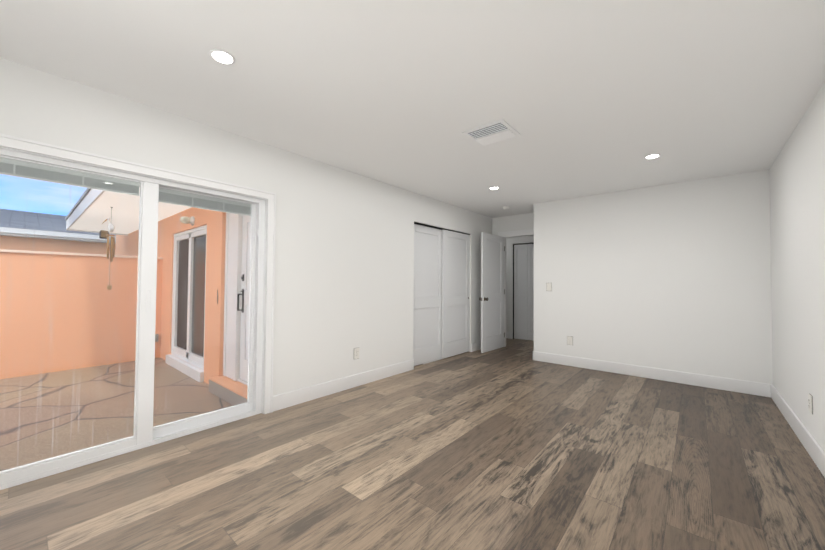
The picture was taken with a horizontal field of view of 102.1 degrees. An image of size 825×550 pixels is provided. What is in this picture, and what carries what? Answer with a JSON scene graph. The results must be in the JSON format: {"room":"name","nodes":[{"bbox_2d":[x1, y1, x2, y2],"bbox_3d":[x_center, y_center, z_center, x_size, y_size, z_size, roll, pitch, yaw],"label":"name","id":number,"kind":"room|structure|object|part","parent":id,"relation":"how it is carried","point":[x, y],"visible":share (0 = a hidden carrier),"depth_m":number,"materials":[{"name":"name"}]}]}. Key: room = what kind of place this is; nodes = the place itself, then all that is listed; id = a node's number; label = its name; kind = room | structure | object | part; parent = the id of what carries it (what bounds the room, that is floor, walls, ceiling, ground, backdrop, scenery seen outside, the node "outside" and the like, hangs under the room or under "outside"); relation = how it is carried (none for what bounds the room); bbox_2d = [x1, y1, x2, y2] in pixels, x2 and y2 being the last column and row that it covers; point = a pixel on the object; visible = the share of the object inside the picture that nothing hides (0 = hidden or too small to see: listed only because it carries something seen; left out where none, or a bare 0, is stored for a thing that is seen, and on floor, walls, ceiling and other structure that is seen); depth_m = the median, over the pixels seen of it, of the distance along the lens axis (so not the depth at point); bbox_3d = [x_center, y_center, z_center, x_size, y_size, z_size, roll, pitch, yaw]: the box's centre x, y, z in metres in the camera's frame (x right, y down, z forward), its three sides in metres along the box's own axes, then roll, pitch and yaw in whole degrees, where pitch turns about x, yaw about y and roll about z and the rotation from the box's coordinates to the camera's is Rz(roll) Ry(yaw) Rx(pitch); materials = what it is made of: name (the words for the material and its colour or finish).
{"room":"empty bedroom","nodes":[
{"label":"empty bedroom","id":0,"kind":"room"},
{"bbox_2d":[115,207,247,389],"bbox_3d":[-4.484,0.079,6.027,8.300,2.685,0.200,-1,-2,40],"label":"wall","id":1,"kind":"structure","parent":0,"point":[210,261],"depth_m":4.37,"materials":[{"name":"orange paint"}]},
{"bbox_2d":[65,187,188,234],"bbox_3d":[-3.346,-1.667,6.286,6.829,1.495,4.010,-1,-2,40],"label":"soffit","id":2,"kind":"structure","parent":1,"relation":"on","point":[97,220],"depth_m":5.29,"materials":[{"name":"white painted wood"}]},
{"bbox_2d":[99,230,108,238],"bbox_3d":[-6.651,-0.899,7.196,0.160,0.230,0.160,-1,-2,40],"label":"hanging lantern","id":3,"kind":"object","parent":2,"relation":"hanging from","point":[102,233],"depth_m":7.16,"materials":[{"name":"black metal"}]},
{"bbox_2d":[102,207,114,289],"bbox_3d":[-4.399,-0.389,4.821,0.140,1.202,0.150,-1,-2,40],"label":"wind chime","id":4,"kind":"object","parent":2,"relation":"hanging from","point":[111,229],"depth_m":4.82,"materials":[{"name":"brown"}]},
{"bbox_2d":[165,225,206,381],"bbox_3d":[-3.308,0.367,4.921,1.569,2.078,0.150,-1,-2,40],"label":"slider","id":5,"kind":"object","parent":1,"relation":"attached to","point":[185,305],"depth_m":4.91,"materials":[{"name":"white plastic"}]},
{"bbox_3d":[-3.279,0.292,4.955,1.309,1.690,0.005,-1,-2,40],"label":"glass","id":6,"kind":"part","parent":5,"relation":"part of","materials":[{"name":"grey"}]},
{"bbox_2d":[180,216,194,224],"bbox_3d":[-3.187,-0.775,4.713,0.130,0.130,0.159,-1,-2,40],"label":"sconce","id":7,"kind":"object","parent":1,"relation":"attached to","point":[191,219],"depth_m":4.70,"materials":[{"name":"white"}]},
{"bbox_2d":[223,213,247,385],"bbox_3d":[-1.840,0.227,3.748,1.176,1.987,0.125,-1,-2,40],"label":"front door","id":8,"kind":"structure","parent":1,"relation":"in","point":[235,240],"depth_m":3.94,"materials":[{"name":"white painted wood"}]},
{"bbox_3d":[-1.965,0.211,3.814,0.048,0.440,0.064,-1,-2,40],"label":"handle","id":9,"kind":"part","parent":8,"relation":"part of","materials":[{"name":"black metal"}]},
{"bbox_2d":[240,215,250,381],"bbox_3d":[-1.703,0.242,3.660,0.735,1.900,0.040,-1,-2,40],"label":"front door","id":10,"kind":"structure","parent":8,"relation":"attached to","point":[245,284],"depth_m":3.82,"materials":[{"name":"white wood"}]},
{"bbox_2d":[0,57,491,395],"bbox_3d":[-0.757,0.051,3.850,0.200,2.440,7.045,-1,-2,40],"label":"wall","id":11,"kind":"structure","parent":0,"point":[344,263],"depth_m":3.34,"materials":[{"name":"white paint"}]},
{"bbox_2d":[0,158,139,195],"bbox_3d":[-2.229,-0.620,2.062,0.016,0.093,0.857,-1,-2,40],"label":"blind","id":12,"kind":"object","parent":11,"relation":"attached to","point":[81,181],"visible":0.94,"depth_m":2.10,"materials":[{"name":"white plastic"}]},
{"bbox_2d":[0,134,275,489],"bbox_3d":[-2.002,0.227,2.344,0.199,2.004,2.043,-1,-2,40],"label":"sliding door","id":13,"kind":"structure","parent":11,"relation":"in","point":[260,339],"depth_m":2.40,"materials":[{"name":"white"}]},
{"bbox_3d":[-2.227,0.229,2.036,0.003,1.802,0.869,-1,-2,40],"label":"panel glass","id":14,"kind":"part","parent":13,"relation":"part of","materials":[{"name":"clear glass"}]},
{"bbox_3d":[-2.233,0.252,2.045,0.040,1.888,1.063,-1,-2,40],"label":"panel","id":15,"kind":"part","parent":13,"relation":"part of","materials":[{"name":"clear glass"}]},
{"bbox_3d":[-1.690,0.245,2.748,0.003,1.794,0.701,-1,-2,40],"label":"panel glass","id":16,"kind":"part","parent":13,"relation":"part of","materials":[{"name":"clear glass"}]},
{"bbox_3d":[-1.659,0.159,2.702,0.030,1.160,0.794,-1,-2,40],"label":"handle","id":17,"kind":"part","parent":13,"relation":"part of","materials":[{"name":"plastic"}]},
{"bbox_3d":[-1.710,0.272,2.741,0.040,1.888,0.832,-1,-2,40],"label":"panel","id":18,"kind":"part","parent":13,"relation":"part of","materials":[{"name":"clear glass"}]},
{"bbox_2d":[159,188,251,215],"bbox_3d":[-1.692,-0.595,2.774,0.016,0.104,0.689,-1,-2,40],"label":"blind","id":19,"kind":"object","parent":11,"relation":"attached to","point":[212,203],"visible":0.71,"depth_m":2.73,"materials":[{"name":"grey fabric"}]},
{"bbox_2d":[273,359,413,411],"bbox_3d":[-0.635,1.202,3.811,0.015,0.140,2.002,-1,-2,40],"label":"baseboard","id":20,"kind":"structure","parent":11,"relation":"attached to","point":[281,401],"depth_m":3.59,"materials":[{"name":"white wood"}]},
{"bbox_2d":[354,348,358,358],"bbox_3d":[-0.638,0.898,3.815,0.012,0.126,0.080,-1,-2,40],"label":"electrical outlet","id":21,"kind":"object","parent":11,"relation":"attached to","point":[356,353],"visible":1,"depth_m":3.81,"materials":[{"name":"white plastic"}]},
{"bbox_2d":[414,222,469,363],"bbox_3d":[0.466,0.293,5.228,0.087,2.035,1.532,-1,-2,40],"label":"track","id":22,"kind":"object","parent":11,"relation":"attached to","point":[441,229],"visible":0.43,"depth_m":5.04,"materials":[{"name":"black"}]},
{"bbox_2d":[413,224,441,365],"bbox_3d":[0.211,0.286,4.959,0.035,2.010,0.790,-1,-2,40],"label":"closet doors","id":23,"kind":"structure","parent":22,"relation":"attached to","point":[427,312],"depth_m":4.96,"materials":[{"name":"white wood"}]},
{"bbox_2d":[441,229,469,358],"bbox_3d":[0.723,0.302,5.497,0.035,2.010,0.790,-1,-2,40],"label":"closet doors","id":24,"kind":"structure","parent":22,"relation":"attached to","point":[455,324],"depth_m":5.46,"materials":[{"name":"white wood"}]},
{"bbox_2d":[471,341,480,351],"bbox_3d":[1.266,1.266,6.047,0.018,0.140,0.782,-1,-2,40],"label":"baseboard","id":25,"kind":"structure","parent":11,"relation":"attached to","point":[476,346],"depth_m":5.87,"materials":[{"name":"white wood"}]},
{"bbox_2d":[0,338,824,549],"bbox_3d":[0.187,1.351,3.722,6.182,0.150,8.130,-1,-2,40],"label":"floor","id":26,"kind":"structure","parent":0,"point":[512,445],"depth_m":2.05,"materials":[{"name":"wood"}]},
{"bbox_2d":[0,0,824,217],"bbox_3d":[-0.555,-1.280,4.428,8.182,0.250,8.130,-1,-2,40],"label":"ceiling","id":27,"kind":"structure","parent":0,"point":[587,97],"depth_m":2.03,"materials":[{"name":"white paint"}]},
{"bbox_2d":[210,49,234,63],"bbox_3d":[-1.056,-1.211,1.855,0.124,0.006,0.124,-1,-2,40],"label":"recessed light","id":28,"kind":"object","parent":27,"relation":"in","point":[222,56],"visible":1,"depth_m":1.84,"materials":[{"name":"white"}]},
{"bbox_2d":[462,119,520,145],"bbox_3d":[0.659,-1.171,2.784,0.360,0.020,0.340,-1,-2,40],"label":"ceiling vent","id":29,"kind":"object","parent":27,"relation":"in","point":[494,132],"visible":1,"depth_m":2.76,"materials":[{"name":"white metal"}]},
{"bbox_2d":[645,154,659,158],"bbox_3d":[2.335,-1.155,3.250,0.124,0.006,0.124,-1,-2,40],"label":"recessed light","id":30,"kind":"object","parent":27,"relation":"in","point":[651,156],"visible":1,"depth_m":3.24,"materials":[{"name":"white"}]},
{"bbox_2d":[492,213,533,235],"bbox_3d":[1.955,0.122,6.088,1.036,2.440,0.120,-1,-2,40],"label":"wall","id":31,"kind":"structure","parent":0,"point":[514,222],"depth_m":6.13,"materials":[{"name":"white paint"}]},
{"bbox_2d":[481,232,503,352],"bbox_3d":[1.429,0.304,5.920,0.064,2.035,0.766,-1,-2,40],"label":"entry door","id":32,"kind":"structure","parent":31,"relation":"in","point":[492,290],"depth_m":5.88,"materials":[{"name":"white wood"}]},
{"bbox_2d":[479,246,504,336],"bbox_3d":[1.422,0.302,5.931,0.164,1.690,0.776,-1,-2,40],"label":"door hardware","id":33,"kind":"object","parent":32,"relation":"attached to","point":[485,299],"depth_m":5.70,"materials":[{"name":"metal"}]},
{"bbox_2d":[498,229,533,346],"bbox_3d":[1.997,0.266,6.035,0.905,2.150,0.136,-1,-2,40],"label":"trim","id":34,"kind":"structure","parent":31,"relation":"attached to","point":[517,233],"depth_m":6.24,"materials":[{"name":"white wood"}]},
{"bbox_2d":[506,236,533,340],"bbox_3d":[1.640,0.156,7.725,3.636,2.440,0.200,-1,-2,40],"label":"wall","id":35,"kind":"structure","parent":0,"point":[511,241],"depth_m":7.18,"materials":[{"name":"white paint"}]},
{"bbox_2d":[506,332,511,338],"bbox_3d":[1.229,1.307,7.901,2.360,0.140,0.015,-1,-2,40],"label":"baseboard","id":36,"kind":"structure","parent":35,"relation":"attached to","point":[508,334],"depth_m":7.17,"materials":[{"name":"white"}]},
{"bbox_2d":[513,243,533,338],"bbox_3d":[2.572,0.348,6.838,1.051,2.030,0.058,-1,-2,40],"label":"door frame","id":37,"kind":"structure","parent":35,"relation":"in","point":[513,284],"depth_m":7.14,"materials":[{"name":"white wood"}]},
{"bbox_2d":[514,244,527,339],"bbox_3d":[2.298,0.354,7.069,0.295,2.000,0.030,-1,-2,40],"label":"door leaf","id":38,"kind":"structure","parent":37,"relation":"attached to","point":[520,291],"depth_m":7.06,"materials":[{"name":"white wood"}]},
{"bbox_2d":[528,244,533,340],"bbox_3d":[2.526,0.352,6.876,0.295,2.000,0.030,-1,-2,40],"label":"door leaf","id":39,"kind":"structure","parent":37,"relation":"attached to","point":[530,291],"depth_m":6.92,"materials":[{"name":"white wood"}]},
{"bbox_2d":[534,169,772,383],"bbox_3d":[3.538,0.110,5.030,2.746,2.440,1.853,-1,-2,40],"label":"wall","id":40,"kind":"structure","parent":0,"point":[675,276],"depth_m":4.16,"materials":[{"name":"white paint"}]},
{"bbox_2d":[546,283,551,290],"bbox_3d":[2.067,0.182,5.052,0.080,0.126,0.014,-1,-2,40],"label":"light switch","id":41,"kind":"object","parent":40,"relation":"attached to","point":[548,286],"visible":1,"depth_m":5.05,"materials":[{"name":"white plastic"}]},
{"bbox_2d":[567,336,572,344],"bbox_3d":[2.286,0.952,4.846,0.080,0.126,0.012,-1,-2,40],"label":"outlet","id":42,"kind":"object","parent":40,"relation":"attached to","point":[569,340],"visible":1,"depth_m":4.84,"materials":[{"name":"white plastic"}]},
{"bbox_2d":[532,351,768,396],"bbox_3d":[2.825,1.241,4.374,2.520,0.140,0.018,-1,-2,40],"label":"baseboard","id":43,"kind":"structure","parent":40,"relation":"attached to","point":[728,384],"depth_m":4.14,"materials":[{"name":"white wood"}]},
{"bbox_2d":[769,82,824,451],"bbox_3d":[1.893,0.011,1.128,0.200,2.440,6.327,-1,-2,40],"label":"wall","id":44,"kind":"structure","parent":0,"point":[797,200],"depth_m":2.54,"materials":[{"name":"white paint"}]},
{"bbox_2d":[769,384,824,477],"bbox_3d":[1.849,1.163,1.230,0.018,0.140,6.075,-1,-2,40],"label":"baseboard","id":45,"kind":"structure","parent":44,"relation":"attached to","point":[814,449],"depth_m":2.54,"materials":[{"name":"white wood"}]},
{"bbox_2d":[808,393,812,413],"bbox_3d":[2.803,0.906,2.352,0.012,0.126,0.080,-1,-2,40],"label":"electrical outlet","id":46,"kind":"object","parent":44,"relation":"attached to","point":[810,403],"visible":1,"depth_m":2.33,"materials":[{"name":"white plastic"}]},
{"label":"outside","id":47,"kind":"structure","parent":0,"visible":0},
{"bbox_3d":[-15.185,1.644,12.949,46.000,0.200,60.000,-1,-2,40],"label":"ground","id":48,"kind":"structure","parent":47,"visible":0},
{"bbox_2d":[0,209,115,254],"bbox_3d":[-17.540,-0.567,9.448,9.580,3.930,23.520,-1,-2,40],"label":"neighbour","id":49,"kind":"structure","parent":48,"relation":"on","point":[57,241],"depth_m":10.48,"materials":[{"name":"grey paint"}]},
{"bbox_2d":[0,358,231,470],"bbox_3d":[-5.539,1.410,1.361,3.910,0.200,8.820,-1,-2,40],"label":"patio floor","id":50,"kind":"structure","parent":48,"relation":"on","point":[186,395],"depth_m":3.49,"materials":[{"name":"concrete"}]},
{"bbox_2d":[0,249,162,378],"bbox_3d":[-7.157,0.464,2.566,0.260,1.720,8.520,-1,-2,40],"label":"wall","id":51,"kind":"structure","parent":50,"relation":"on","point":[70,267],"depth_m":4.88,"materials":[{"name":"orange paint"}]},
{"bbox_2d":[208,376,246,405],"bbox_3d":[-1.945,1.305,3.633,1.212,0.164,0.102,-1,-2,40],"label":"step","id":52,"kind":"structure","parent":50,"relation":"on","point":[219,389],"depth_m":3.67,"materials":[{"name":"pink paint"}]}
]}

